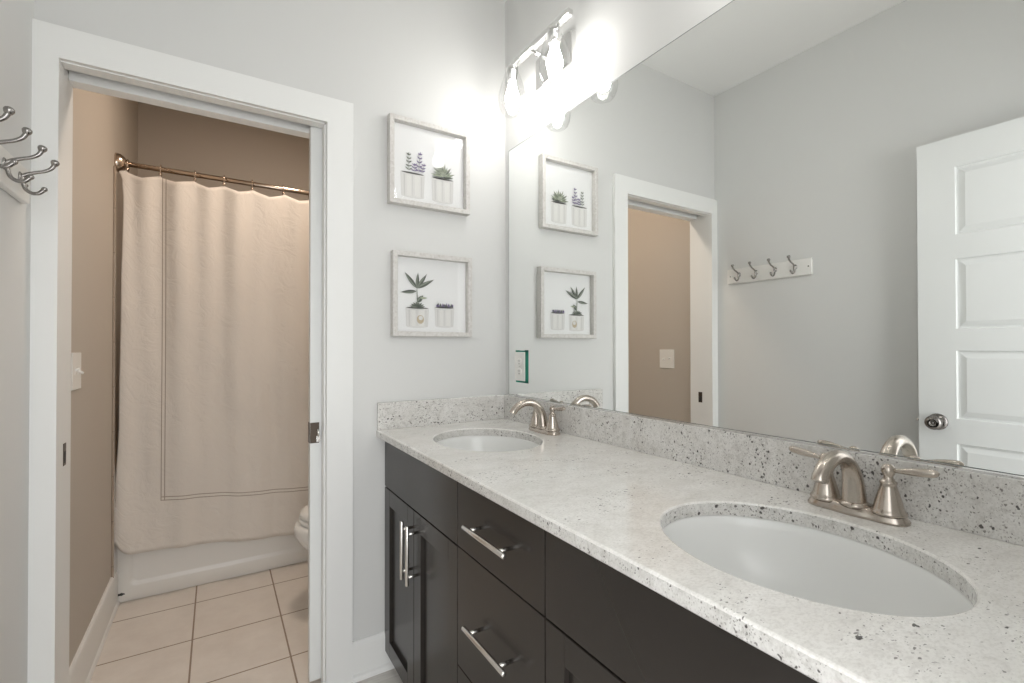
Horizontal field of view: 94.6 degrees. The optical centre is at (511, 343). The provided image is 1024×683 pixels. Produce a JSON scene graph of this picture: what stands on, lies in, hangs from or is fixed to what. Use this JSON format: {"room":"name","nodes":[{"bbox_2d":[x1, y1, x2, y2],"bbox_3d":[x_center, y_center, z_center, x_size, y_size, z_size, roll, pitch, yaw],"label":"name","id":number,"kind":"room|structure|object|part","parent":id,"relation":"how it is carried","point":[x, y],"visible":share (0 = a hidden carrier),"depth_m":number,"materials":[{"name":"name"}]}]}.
{"room":"bathroom","nodes":[
{"label":"bathroom","id":0,"kind":"room"},
{"bbox_2d":[0,0,137,682],"bbox_3d":[-1.331,-0.148,1.251,0.122,2.749,3.840,0,-1,-32],"label":"wall","id":1,"kind":"structure","parent":0,"point":[104,125],"depth_m":1.59,"materials":[{"name":"beige paint"}]},
{"bbox_2d":[0,106,59,203],"bbox_3d":[-1.098,-0.411,1.038,0.088,0.103,0.468,0,-1,-32],"label":"hook rail","id":2,"kind":"object","parent":1,"relation":"attached to","point":[15,179],"visible":1,"depth_m":1.09,"materials":[{"name":"white metal"}]},
{"bbox_2d":[71,352,83,390],"bbox_3d":[-1.464,0.094,1.596,0.020,0.124,0.118,0,-1,-32],"label":"light switch","id":3,"kind":"object","parent":1,"relation":"attached to","point":[76,372],"visible":0.95,"depth_m":1.58,"materials":[{"name":"white plastic"}]},
{"bbox_2d":[69,570,119,682],"bbox_3d":[-1.612,1.147,1.824,0.019,0.168,0.974,0,-1,-32],"label":"baseboard","id":4,"kind":"structure","parent":1,"relation":"attached to","point":[82,667],"depth_m":1.82,"materials":[{"name":"white wood"}]},
{"bbox_2d":[111,166,122,577],"bbox_3d":[-2.032,0.162,2.493,0.010,1.950,0.785,0,-1,-32],"label":"trim","id":5,"kind":"structure","parent":1,"relation":"attached to","point":[117,180],"depth_m":2.18,"materials":[{"name":"tile"}]},
{"bbox_2d":[114,152,308,194],"bbox_3d":[-1.233,-0.849,2.616,1.487,0.088,0.088,0,-1,-32],"label":"curtain rod","id":6,"kind":"object","parent":1,"relation":"attached to","point":[120,161],"visible":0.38,"depth_m":2.38,"materials":[{"name":"silver metal"}]},
{"bbox_2d":[115,171,308,554],"bbox_3d":[-1.238,0.145,2.570,1.430,1.914,0.047,0,-1,-32],"label":"shower curtain","id":7,"kind":"object","parent":6,"relation":"hanging from","point":[214,372],"visible":0.59,"depth_m":2.39,"materials":[{"name":"beige fabric"}]},
{"bbox_2d":[138,102,308,200],"bbox_3d":[-1.641,-0.131,3.263,1.488,2.749,0.100,0,-1,-32],"label":"wall","id":8,"kind":"structure","parent":0,"point":[168,138],"depth_m":3.06,"materials":[{"name":"beige paint"}]},
{"bbox_2d":[90,561,402,682],"bbox_3d":[-0.057,1.245,0.703,1.710,0.050,6.100,0,-1,-32],"label":"floor","id":9,"kind":"structure","parent":0,"point":[253,627],"depth_m":1.99,"materials":[{"name":"beige tile"}]},
{"bbox_2d":[117,534,307,602],"bbox_3d":[-1.430,1.045,2.919,1.486,0.390,0.686,0,-1,-32],"label":"bathtub","id":10,"kind":"object","parent":9,"relation":"on","point":[145,574],"visible":0.12,"depth_m":2.42,"materials":[{"name":"white ceramic"}]},
{"bbox_2d":[294,505,307,549],"bbox_3d":[-0.682,0.858,2.391,0.770,0.755,0.464,0,-1,-32],"label":"toilet","id":11,"kind":"object","parent":9,"relation":"on","point":[301,526],"visible":0.09,"depth_m":2.16,"materials":[{"name":"white ceramic"}]},
{"bbox_3d":[-0.701,1.039,2.378,0.726,0.392,0.378,0,-1,-32],"label":"bowl","id":12,"kind":"part","parent":11,"relation":"part of","materials":[{"name":"white ceramic"}]},
{"bbox_3d":[-0.773,0.830,2.334,0.517,0.021,0.362,0,-1,-32],"label":"seat","id":13,"kind":"part","parent":11,"relation":"part of","materials":[{"name":"white ceramic"}]},
{"bbox_3d":[-0.763,0.797,2.341,0.532,0.038,0.356,0,-1,-32],"label":"lid","id":14,"kind":"part","parent":11,"relation":"part of","materials":[{"name":"white ceramic"}]},
{"bbox_2d":[385,442,457,682],"bbox_3d":[-0.103,0.790,1.654,0.574,0.876,0.640,0,-1,-32],"label":"base cabinet","id":15,"kind":"object","parent":9,"relation":"on","point":[421,502],"visible":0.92,"depth_m":1.48,"materials":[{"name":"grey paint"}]},
{"bbox_3d":[-0.389,0.851,1.666,0.006,0.508,0.202,0,-1,-32],"label":"door panel","id":16,"kind":"part","parent":15,"relation":"part of","materials":[{"name":"grey paint"}]},
{"bbox_3d":[-0.392,0.851,1.664,0.019,0.616,0.310,0,-1,-32],"label":"cabinet door","id":17,"kind":"part","parent":15,"relation":"part of","materials":[{"name":"grey paint"}]},
{"bbox_3d":[-0.347,0.671,1.538,0.038,0.187,0.012,0,-1,-32],"label":"bar handle","id":18,"kind":"part","parent":15,"relation":"part of","materials":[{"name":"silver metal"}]},
{"bbox_3d":[-0.320,0.671,1.495,0.038,0.187,0.012,0,-1,-32],"label":"bar handle","id":19,"kind":"part","parent":15,"relation":"part of","materials":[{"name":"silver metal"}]},
{"bbox_3d":[-0.223,0.849,1.393,0.019,0.616,0.323,0,-1,-32],"label":"cabinet door","id":20,"kind":"part","parent":15,"relation":"part of","materials":[{"name":"grey paint"}]},
{"bbox_3d":[-0.219,0.849,1.395,0.006,0.508,0.215,0,-1,-32],"label":"door panel","id":21,"kind":"part","parent":15,"relation":"part of","materials":[{"name":"grey paint"}]},
{"bbox_2d":[458,482,547,682],"bbox_3d":[0.172,0.786,1.215,0.574,0.876,0.393,0,-1,-32],"label":"base cabinet","id":22,"kind":"object","parent":9,"relation":"on","point":[502,618],"visible":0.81,"depth_m":1.06,"materials":[{"name":"grey paint"}]},
{"bbox_3d":[-0.032,1.002,1.086,0.019,0.305,0.391,0,-1,-32],"label":"drawer","id":23,"kind":"part","parent":22,"relation":"part of","materials":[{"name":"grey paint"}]},
{"bbox_3d":[-0.056,0.692,1.074,0.038,0.012,0.192,0,-1,-32],"label":"bar handle","id":24,"kind":"part","parent":22,"relation":"part of","materials":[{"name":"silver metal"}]},
{"bbox_3d":[-0.057,0.447,1.076,0.038,0.012,0.192,0,-1,-32],"label":"bar handle","id":25,"kind":"part","parent":22,"relation":"part of","materials":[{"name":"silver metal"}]},
{"bbox_3d":[-0.032,0.445,1.091,0.019,0.176,0.391,0,-1,-32],"label":"drawer","id":26,"kind":"part","parent":22,"relation":"part of","materials":[{"name":"grey paint"}]},
{"bbox_3d":[-0.032,0.691,1.089,0.019,0.310,0.391,0,-1,-32],"label":"drawer","id":27,"kind":"part","parent":22,"relation":"part of","materials":[{"name":"grey paint"}]},
{"bbox_2d":[546,531,817,682],"bbox_3d":[0.483,0.782,0.718,0.574,0.876,0.778,0,-1,-32],"label":"base cabinet","id":28,"kind":"object","parent":9,"relation":"on","point":[603,625],"visible":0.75,"depth_m":0.74,"materials":[{"name":"grey paint"}]},
{"bbox_3d":[0.180,0.843,0.758,0.006,0.508,0.278,0,-1,-32],"label":"door panel","id":29,"kind":"part","parent":28,"relation":"part of","materials":[{"name":"grey paint"}]},
{"bbox_3d":[0.176,0.843,0.756,0.019,0.616,0.386,0,-1,-32],"label":"cabinet door","id":30,"kind":"part","parent":28,"relation":"part of","materials":[{"name":"grey paint"}]},
{"bbox_2d":[376,418,1023,682],"bbox_3d":[0.212,0.334,1.163,0.571,0.027,1.818,0,-1,-32],"label":"countertop","id":31,"kind":"structure","parent":28,"relation":"on","point":[613,504],"depth_m":0.73,"materials":[{"name":"white stone"}]},
{"bbox_2d":[377,395,503,429],"bbox_3d":[-0.273,0.276,1.921,0.550,0.102,0.019,0,-1,-32],"label":"granite sidesplash","id":32,"kind":"object","parent":31,"relation":"on","point":[413,413],"visible":1,"depth_m":1.90,"materials":[{"name":"white stone"}]},
{"bbox_2d":[436,435,538,451],"bbox_3d":[-0.085,0.442,1.610,0.365,0.180,0.449,0,-1,-32],"label":"oval basin","id":33,"kind":"object","parent":31,"relation":"in","point":[486,443],"visible":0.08,"depth_m":1.79,"materials":[{"name":"white ceramic"}]},
{"bbox_2d":[509,399,565,435],"bbox_3d":[0.111,0.262,1.710,0.194,0.126,0.197,0,-1,20],"label":"faucet","id":34,"kind":"object","parent":31,"relation":"on","point":[539,423],"visible":1,"depth_m":1.68,"materials":[{"name":"silver metal"}]},
{"bbox_3d":[0.064,0.257,1.695,0.168,0.115,0.051,0,-1,-32],"label":"spout","id":35,"kind":"part","parent":34,"relation":"part of","materials":[{"name":"silver metal"}]},
{"bbox_3d":[0.091,0.267,1.772,0.055,0.088,0.055,0,-1,-32],"label":"handle","id":36,"kind":"part","parent":34,"relation":"part of","materials":[{"name":"silver metal"}]},
{"bbox_3d":[0.118,0.316,1.729,0.058,0.018,0.163,0,-1,-32],"label":"plate","id":37,"kind":"part","parent":34,"relation":"part of","materials":[{"name":"silver metal"}]},
{"bbox_3d":[0.145,0.267,1.686,0.055,0.088,0.055,0,-1,-32],"label":"handle","id":38,"kind":"part","parent":34,"relation":"part of","materials":[{"name":"silver metal"}]},
{"bbox_3d":[0.165,0.229,1.654,0.015,0.018,0.065,0,-1,-32],"label":"lever","id":39,"kind":"part","parent":34,"relation":"part of","materials":[{"name":"silver metal"}]},
{"bbox_2d":[663,515,972,616],"bbox_3d":[0.442,0.434,0.747,0.365,0.180,0.445,0,-1,-32],"label":"oval basin","id":40,"kind":"object","parent":31,"relation":"in","point":[803,562],"visible":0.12,"depth_m":0.86,"materials":[{"name":"white ceramic"}]},
{"bbox_2d":[789,446,939,526],"bbox_3d":[0.638,0.254,0.867,0.194,0.126,0.197,0,-1,20],"label":"faucet","id":41,"kind":"object","parent":31,"relation":"on","point":[887,508],"visible":1,"depth_m":0.85,"materials":[{"name":"silver metal"}]},
{"bbox_3d":[0.598,0.222,0.962,0.015,0.018,0.065,0,-1,-32],"label":"lever","id":42,"kind":"part","parent":41,"relation":"part of","materials":[{"name":"silver metal"}]},
{"bbox_3d":[0.618,0.260,0.930,0.055,0.088,0.055,0,-1,-32],"label":"handle","id":43,"kind":"part","parent":41,"relation":"part of","materials":[{"name":"silver metal"}]},
{"bbox_3d":[0.591,0.249,0.853,0.168,0.115,0.051,0,-1,-32],"label":"spout","id":44,"kind":"part","parent":41,"relation":"part of","materials":[{"name":"silver metal"}]},
{"bbox_3d":[0.645,0.308,0.886,0.058,0.018,0.163,0,-1,-32],"label":"plate","id":45,"kind":"part","parent":41,"relation":"part of","materials":[{"name":"silver metal"}]},
{"bbox_3d":[0.672,0.259,0.843,0.055,0.088,0.055,0,-1,-32],"label":"handle","id":46,"kind":"part","parent":41,"relation":"part of","materials":[{"name":"silver metal"}]},
{"bbox_3d":[0.692,0.221,0.811,0.015,0.018,0.065,0,-1,-32],"label":"lever","id":47,"kind":"part","parent":41,"relation":"part of","materials":[{"name":"silver metal"}]},
{"bbox_2d":[34,0,505,640],"bbox_3d":[-0.705,-0.145,1.748,1.510,2.749,0.138,0,-1,-32],"label":"wall","id":48,"kind":"structure","parent":0,"point":[437,62],"depth_m":1.79,"materials":[{"name":"white paint"}]},
{"bbox_2d":[63,443,65,465],"bbox_3d":[-1.298,0.322,1.370,0.003,0.064,0.026,0,-1,-32],"label":"strike plate","id":49,"kind":"object","parent":48,"relation":"attached to","point":[64,444],"visible":1,"depth_m":1.37,"materials":[{"name":"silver metal"}]},
{"bbox_2d":[27,18,352,682],"bbox_3d":[-0.944,0.174,1.504,0.849,2.107,0.017,0,-1,-32],"label":"trim","id":50,"kind":"structure","parent":48,"relation":"attached to","point":[52,44],"depth_m":1.42,"materials":[{"name":"white wood"}]},
{"bbox_2d":[56,61,325,682],"bbox_3d":[-1.003,0.199,1.558,0.706,2.058,0.138,0,-1,-32],"label":"trim","id":51,"kind":"structure","parent":48,"relation":"attached to","point":[79,77],"depth_m":1.42,"materials":[{"name":"white wood"}]},
{"bbox_2d":[308,126,321,681],"bbox_3d":[-0.402,0.216,1.921,0.786,2.006,0.046,0,-1,-32],"label":"door","id":52,"kind":"structure","parent":48,"relation":"in","point":[315,133],"depth_m":1.71,"materials":[{"name":"white wood"}]},
{"bbox_3d":[-0.723,0.324,1.722,0.032,0.074,0.032,0,-1,-32],"label":"latch plate","id":53,"kind":"part","parent":52,"relation":"part of","materials":[{"name":"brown metal"}]},
{"bbox_2d":[353,631,394,682],"bbox_3d":[-0.301,1.162,1.892,0.660,0.137,0.026,0,-1,-32],"label":"baseboard","id":54,"kind":"structure","parent":48,"relation":"attached to","point":[370,657],"depth_m":1.75,"materials":[{"name":"white wood"}]},
{"bbox_2d":[387,113,469,215],"bbox_3d":[-0.327,-0.703,1.887,0.340,0.338,0.033,0,-1,-32],"label":"framed print","id":55,"kind":"object","parent":48,"relation":"attached to","point":[428,164],"visible":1,"depth_m":1.89,"materials":[{"name":"white wood"}]},
{"bbox_2d":[390,250,471,336],"bbox_3d":[-0.316,-0.190,1.889,0.336,0.328,0.033,0,-1,-32],"label":"framed print","id":56,"kind":"object","parent":48,"relation":"attached to","point":[431,294],"visible":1,"depth_m":1.89,"materials":[{"name":"white wood"}]},
{"bbox_2d":[505,0,732,394],"bbox_3d":[0.492,-0.149,1.352,0.100,2.749,2.078,0,-1,-32],"label":"wall","id":57,"kind":"structure","parent":0,"point":[613,37],"depth_m":1.66,"materials":[{"name":"white paint"}]},
{"bbox_2d":[498,8,575,107],"bbox_3d":[0.107,-1.000,1.718,0.170,0.227,0.410,0,-1,-32],"label":"vanity light","id":58,"kind":"object","parent":57,"relation":"attached to","point":[561,55],"visible":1,"depth_m":1.70,"materials":[{"name":"white glass"}]},
{"bbox_2d":[505,64,519,107],"bbox_3d":[0.001,-0.991,1.829,0.057,0.152,0.057,0,-1,-32],"label":"bulb","id":59,"kind":"object","parent":58,"relation":"attached to","point":[512,99],"depth_m":1.81,"materials":[{"name":"white glass"}]},
{"bbox_3d":[0.111,-1.063,1.742,0.096,0.027,0.015,0,-1,-32],"label":"arm","id":60,"kind":"part","parent":58,"relation":"part of","materials":[{"name":"silver metal"}]},
{"bbox_2d":[546,23,562,73],"bbox_3d":[0.144,-0.993,1.600,0.057,0.152,0.057,0,-1,-32],"label":"bulb","id":61,"kind":"object","parent":58,"relation":"attached to","point":[554,63],"depth_m":1.58,"materials":[{"name":"white glass"}]},
{"bbox_2d":[504,394,1023,545],"bbox_3d":[0.446,0.270,1.310,0.019,0.102,1.818,0,-1,-32],"label":"backsplash","id":62,"kind":"structure","parent":57,"relation":"attached to","point":[988,505],"depth_m":1.03,"materials":[{"name":"white stone"}]},
{"bbox_2d":[508,0,1023,478],"bbox_3d":[0.460,-0.313,1.303,0.007,1.064,1.782,0,-1,-32],"label":"wall mirror","id":63,"kind":"object","parent":57,"relation":"attached to","point":[801,221],"visible":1,"depth_m":1.03,"materials":[{"name":"clear glass"}]},
{"bbox_2d":[515,352,524,380],"bbox_3d":[0.032,0.097,1.971,0.008,0.120,0.074,0,-1,-32],"label":"outlet cover","id":64,"kind":"object","parent":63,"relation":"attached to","point":[519,356],"visible":1,"depth_m":1.96,"materials":[{"name":"white plastic"}]},
{"bbox_2d":[516,350,527,382],"bbox_3d":[0.041,0.097,1.964,0.001,0.136,0.096,0,-1,-32],"label":"mirror edge","id":65,"kind":"object","parent":63,"relation":"attached to","point":[525,351],"visible":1,"depth_m":1.94,"materials":[{"name":"teal glass"}]}
]}

